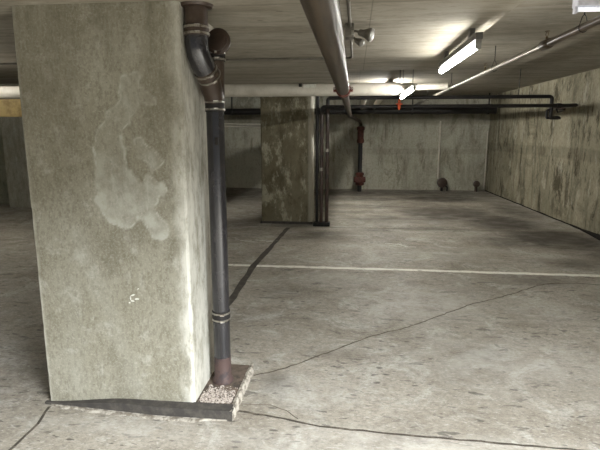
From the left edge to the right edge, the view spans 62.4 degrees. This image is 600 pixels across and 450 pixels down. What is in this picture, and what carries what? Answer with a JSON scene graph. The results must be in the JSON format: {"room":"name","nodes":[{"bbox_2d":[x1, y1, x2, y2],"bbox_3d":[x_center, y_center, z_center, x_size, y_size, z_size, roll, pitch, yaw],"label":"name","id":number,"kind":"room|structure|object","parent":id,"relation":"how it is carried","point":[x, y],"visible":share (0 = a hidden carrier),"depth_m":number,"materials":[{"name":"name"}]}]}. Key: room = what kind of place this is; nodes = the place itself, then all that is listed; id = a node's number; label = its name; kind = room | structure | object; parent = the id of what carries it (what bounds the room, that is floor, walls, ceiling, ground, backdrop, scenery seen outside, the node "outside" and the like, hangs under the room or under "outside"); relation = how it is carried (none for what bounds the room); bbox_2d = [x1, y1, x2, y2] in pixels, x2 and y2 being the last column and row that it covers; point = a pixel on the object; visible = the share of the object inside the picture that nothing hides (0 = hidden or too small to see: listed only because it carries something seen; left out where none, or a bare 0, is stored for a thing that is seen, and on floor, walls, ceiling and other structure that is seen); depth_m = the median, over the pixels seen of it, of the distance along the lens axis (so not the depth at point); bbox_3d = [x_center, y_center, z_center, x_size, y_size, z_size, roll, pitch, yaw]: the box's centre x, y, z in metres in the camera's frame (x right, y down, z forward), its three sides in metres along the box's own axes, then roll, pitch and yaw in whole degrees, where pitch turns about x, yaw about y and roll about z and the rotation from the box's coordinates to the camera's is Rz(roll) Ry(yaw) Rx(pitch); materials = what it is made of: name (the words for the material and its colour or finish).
{"room":"parking garage","nodes":[
{"label":"parking garage","id":0,"kind":"room"},
{"bbox_2d":[0,120,9,203],"bbox_3d":[-7.496,-0.758,5.516,2.300,2.510,17.450,1,11,6],"label":"wall","id":1,"kind":"structure","parent":0,"point":[4,196],"depth_m":10.48,"materials":[{"name":"concrete"}]},
{"bbox_2d":[0,99,21,116],"bbox_3d":[-5.371,-1.514,6.447,4.900,0.215,0.100,1,11,6],"label":"board","id":2,"kind":"object","parent":1,"relation":"attached to","point":[8,107],"visible":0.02,"depth_m":6.21,"materials":[{"name":"yellow wood"}]},
{"bbox_2d":[0,188,599,449],"bbox_3d":[-1.981,0.570,5.132,13.400,0.001,18.400,1,11,6],"label":"floor","id":3,"kind":"structure","parent":0,"point":[522,367],"depth_m":3.78,"materials":[{"name":"concrete"}]},
{"bbox_2d":[0,84,30,207],"bbox_3d":[-5.677,-1.638,10.319,0.470,2.440,0.850,1,11,6],"label":"concrete pillar","id":4,"kind":"structure","parent":3,"relation":"on","point":[12,127],"depth_m":9.96,"materials":[{"name":"grey concrete"}]},
{"bbox_2d":[9,406,50,449],"bbox_3d":[-1.405,1.099,2.284,0.044,0.002,0.964,1,11,3],"label":"joint","id":5,"kind":"object","parent":3,"relation":"on","point":[48,407],"visible":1,"depth_m":2.54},
{"bbox_2d":[12,1,213,401],"bbox_3d":[-0.963,-0.079,2.852,0.851,2.110,0.602,1,11,6],"label":"concrete pillar","id":6,"kind":"structure","parent":3,"relation":"on","point":[112,99],"depth_m":2.55,"materials":[{"name":"beige concrete"}]},
{"bbox_2d":[45,363,253,422],"bbox_3d":[-0.865,0.951,2.927,1.100,0.058,0.601,1,11,6],"label":"kerb","id":7,"kind":"object","parent":3,"relation":"on","point":[191,412],"visible":0.96,"depth_m":2.69,"materials":[{"name":"concrete"}]},
{"bbox_2d":[180,1,233,385],"bbox_3d":[-0.460,-0.098,2.698,0.178,2.115,0.405,3,11,18],"label":"drain pipe","id":8,"kind":"object","parent":7,"relation":"on","point":[206,51],"visible":1,"depth_m":2.67,"materials":[{"name":"black metal"}]},
{"bbox_2d":[199,384,237,403],"bbox_3d":[-0.460,0.954,2.795,0.193,0.015,0.190,1,11,6],"label":"gravel","id":9,"kind":"object","parent":7,"relation":"on","point":[227,399],"visible":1,"depth_m":2.77,"materials":[{"name":"beige gravel"}]},
{"bbox_2d":[229,228,289,305],"bbox_3d":[-0.509,0.471,5.654,0.132,0.002,4.731,1,11,7],"label":"strip","id":10,"kind":"object","parent":3,"relation":"on","point":[242,282],"visible":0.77,"depth_m":5.51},
{"bbox_2d":[245,404,297,418],"bbox_3d":[-0.148,1.015,2.734,0.331,0.002,0.060,5,12,25],"label":"hairline crack","id":11,"kind":"object","parent":3,"relation":"on","point":[245,404],"visible":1,"depth_m":2.77,"materials":[{"name":"grey concrete"}]},
{"bbox_2d":[260,96,313,223],"bbox_3d":[-0.195,-1.275,8.370,0.885,2.440,0.615,1,11,6],"label":"concrete pillar","id":12,"kind":"structure","parent":3,"relation":"on","point":[287,123],"depth_m":8.14,"materials":[{"name":"grey concrete"}]},
{"bbox_2d":[315,96,318,221],"bbox_3d":[0.277,-1.193,7.932,0.052,2.440,0.052,1,11,6],"label":"riser pipe","id":13,"kind":"object","parent":3,"relation":"on","point":[317,97],"visible":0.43,"depth_m":7.95,"materials":[{"name":"black metal"}]},
{"bbox_2d":[313,221,329,226],"bbox_3d":[0.356,-0.021,8.132,0.270,0.062,0.180,1,11,6],"label":"shoe","id":14,"kind":"object","parent":3,"relation":"on","point":[322,224],"visible":0.98,"depth_m":8.05,"materials":[{"name":"black paint"}]},
{"bbox_2d":[325,69,560,221],"bbox_3d":[2.165,-1.185,7.726,3.545,2.380,0.066,1,11,6],"label":"pipe","id":15,"kind":"object","parent":14,"relation":"on","point":[518,96],"visible":1,"depth_m":7.61,"materials":[{"name":"black metal"}]},
{"bbox_2d":[319,103,578,221],"bbox_3d":[2.420,-1.029,8.269,4.124,1.874,1.185,1,11,6],"label":"pipe","id":16,"kind":"object","parent":14,"relation":"on","point":[559,106],"visible":0.91,"depth_m":7.63,"materials":[{"name":"black metal"}]},
{"bbox_2d":[354,126,365,191],"bbox_3d":[1.541,-1.683,12.690,0.300,1.660,0.270,1,11,6],"label":"standpipe","id":17,"kind":"object","parent":3,"relation":"on","point":[359,179],"visible":1,"depth_m":12.66,"materials":[{"name":"red metal"}]},
{"bbox_2d":[254,283,553,375],"bbox_3d":[1.153,0.761,4.101,3.522,0.002,0.110,-7,13,-34],"label":"hairline crack","id":18,"kind":"object","parent":3,"relation":"on","point":[552,283],"depth_m":3.74,"materials":[{"name":"grey concrete"}]},
{"bbox_2d":[242,225,575,232],"bbox_3d":[1.588,0.059,7.865,5.300,0.002,0.042,1,11,6],"label":"joint","id":19,"kind":"object","parent":3,"relation":"on","point":[242,225],"visible":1,"depth_m":7.88,"materials":[{"name":"grey concrete"}]},
{"bbox_2d":[238,410,581,449],"bbox_3d":[0.644,1.059,2.496,2.008,0.002,0.073,2,11,11],"label":"joint","id":20,"kind":"object","parent":3,"relation":"on","point":[500,443],"visible":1,"depth_m":2.49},
{"bbox_2d":[228,264,599,276],"bbox_3d":[1.027,0.498,5.509,6.101,0.002,0.118,1,11,6],"label":"parking line","id":21,"kind":"object","parent":3,"relation":"on","point":[278,266],"visible":0.77,"depth_m":5.48,"materials":[{"name":"white paint"}]},
{"bbox_2d":[437,178,447,190],"bbox_3d":[3.718,-1.063,12.937,0.268,0.314,0.095,1,11,6],"label":"valve","id":22,"kind":"object","parent":3,"relation":"on","point":[441,182],"visible":1,"depth_m":12.89,"materials":[{"name":"black paint"}]},
{"bbox_2d":[473,181,479,191],"bbox_3d":[4.553,-1.001,12.813,0.153,0.260,0.090,1,11,6],"label":"valve","id":23,"kind":"object","parent":3,"relation":"on","point":[476,184],"visible":1,"depth_m":12.76,"materials":[{"name":"brown metal"}]},
{"bbox_2d":[0,0,599,96],"bbox_3d":[-1.732,-2.238,6.961,14.200,0.630,14.350,1,11,6],"label":"ceiling","id":24,"kind":"structure","parent":0,"point":[410,35],"depth_m":3.94,"materials":[{"name":"concrete"}]},
{"bbox_2d":[0,0,352,64],"bbox_3d":[-2.840,-1.160,2.985,6.278,0.018,2.849,1,11,6],"label":"conduit","id":25,"kind":"object","parent":24,"relation":"attached to","point":[347,1],"visible":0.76,"depth_m":4.04,"materials":[{"name":"grey metal"}]},
{"bbox_2d":[0,82,447,98],"bbox_3d":[-2.896,-1.961,6.701,9.550,0.479,0.182,1,11,6],"label":"insulated pipe","id":26,"kind":"object","parent":24,"relation":"hanging from","point":[369,88],"visible":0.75,"depth_m":6.35,"materials":[{"name":"white paint"}]},
{"bbox_2d":[300,0,361,125],"bbox_3d":[0.626,-1.488,6.481,0.334,0.354,12.547,1,11,7],"label":"ceiling pipe","id":27,"kind":"object","parent":24,"relation":"hanging from","point":[324,19],"visible":0.99,"depth_m":1.83,"materials":[{"name":"metal"}]},
{"bbox_2d":[345,23,374,46],"bbox_3d":[0.340,-1.086,2.847,0.185,0.128,0.126,4,11,19],"label":"light","id":28,"kind":"object","parent":24,"relation":"attached to","point":[368,34],"visible":0.99,"depth_m":2.80,"materials":[{"name":"metal"}]},
{"bbox_2d":[224,93,496,114],"bbox_3d":[-0.325,-3.028,12.483,10.200,0.500,0.185,1,11,6],"label":"pipe","id":29,"kind":"object","parent":24,"relation":"hanging from","point":[248,111],"visible":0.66,"depth_m":12.17,"materials":[{"name":"black metal"}]},
{"bbox_2d":[396,70,402,109],"bbox_3d":[1.488,-2.027,7.388,0.100,0.600,0.098,1,11,6],"label":"sprinkler","id":30,"kind":"object","parent":24,"relation":"hanging from","point":[399,103],"visible":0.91,"depth_m":7.40,"materials":[{"name":"red metal"}]},
{"bbox_2d":[399,70,417,98],"bbox_3d":[1.351,-1.870,6.205,0.064,0.477,1.560,1,11,6],"label":"fluorescent light","id":31,"kind":"object","parent":24,"relation":"hanging from","point":[412,87],"visible":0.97,"depth_m":5.97,"materials":[{"name":"white plastic"}]},
{"bbox_2d":[439,28,482,73],"bbox_3d":[1.073,-1.178,3.387,0.040,0.145,1.260,1,11,6],"label":"fluorescent light","id":32,"kind":"object","parent":24,"relation":"attached to","point":[473,43],"visible":1,"depth_m":3.13,"materials":[{"name":"glowing plastic diffuser"},{"name":"grey enamel"}]},
{"bbox_2d":[414,12,599,104],"bbox_3d":[2.311,-2.104,6.925,0.079,0.280,11.800,1,11,6],"label":"pipe","id":33,"kind":"object","parent":24,"relation":"hanging from","point":[548,43],"visible":0.93,"depth_m":4.01,"materials":[{"name":"metal"}]},
{"bbox_2d":[572,0,599,13],"bbox_3d":[2.435,-1.481,3.239,1.210,0.155,0.106,1,11,6],"label":"fluorescent light","id":34,"kind":"object","parent":24,"relation":"attached to","point":[577,5],"visible":1,"depth_m":3.29,"materials":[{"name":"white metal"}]},
{"bbox_2d":[224,96,490,190],"bbox_3d":[-1.292,-2.275,13.658,12.460,2.510,0.350,1,11,6],"label":"wall","id":35,"kind":"structure","parent":0,"point":[400,151],"depth_m":13.13,"materials":[{"name":"concrete"}]},
{"bbox_2d":[224,123,260,124],"bbox_3d":[-1.143,-2.713,13.361,2.601,0.084,0.044,1,11,6],"label":"rail","id":36,"kind":"object","parent":35,"relation":"attached to","point":[224,123],"visible":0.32,"depth_m":13.40,"materials":[{"name":"grey metal"}]},
{"bbox_2d":[224,126,260,127],"bbox_3d":[-1.143,-2.649,13.373,2.601,0.090,0.040,1,11,6],"label":"rail","id":37,"kind":"object","parent":35,"relation":"attached to","point":[224,126],"visible":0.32,"depth_m":13.39,"materials":[{"name":"grey metal"}]},
{"bbox_2d":[360,100,366,108],"bbox_3d":[1.249,-2.409,9.707,0.110,0.180,6.758,1,11,6],"label":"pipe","id":38,"kind":"object","parent":35,"relation":"attached to","point":[363,102],"visible":0.11,"depth_m":9.80,"materials":[{"name":"grey metal"}]},
{"bbox_2d":[372,100,382,108],"bbox_3d":[1.547,-2.403,9.676,0.110,0.180,6.758,1,11,6],"label":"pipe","id":39,"kind":"object","parent":35,"relation":"attached to","point":[377,102],"visible":0.12,"depth_m":9.85,"materials":[{"name":"grey metal"}]},
{"bbox_2d":[437,121,441,178],"bbox_3d":[3.647,-1.956,12.955,0.052,1.500,0.052,1,11,6],"label":"conduit","id":40,"kind":"object","parent":35,"relation":"attached to","point":[440,127],"visible":0.96,"depth_m":12.94,"materials":[{"name":"grey metal"}]},
{"bbox_2d":[483,131,487,188],"bbox_3d":[4.829,-1.685,12.866,0.028,1.500,0.028,1,11,6],"label":"conduit","id":41,"kind":"object","parent":35,"relation":"attached to","point":[487,131],"visible":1,"depth_m":12.86,"materials":[{"name":"grey metal"}]},
{"bbox_2d":[485,68,599,233],"bbox_3d":[4.553,-0.930,6.438,0.643,2.510,13.905,1,11,6],"label":"wall","id":42,"kind":"structure","parent":0,"point":[549,167],"depth_m":8.88,"materials":[{"name":"concrete"}]},
{"bbox_2d":[485,190,599,239],"bbox_3d":[4.340,0.114,7.421,0.151,0.057,11.404,1,11,5],"label":"trim","id":43,"kind":"structure","parent":42,"relation":"attached to","point":[595,235],"depth_m":8.24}
]}

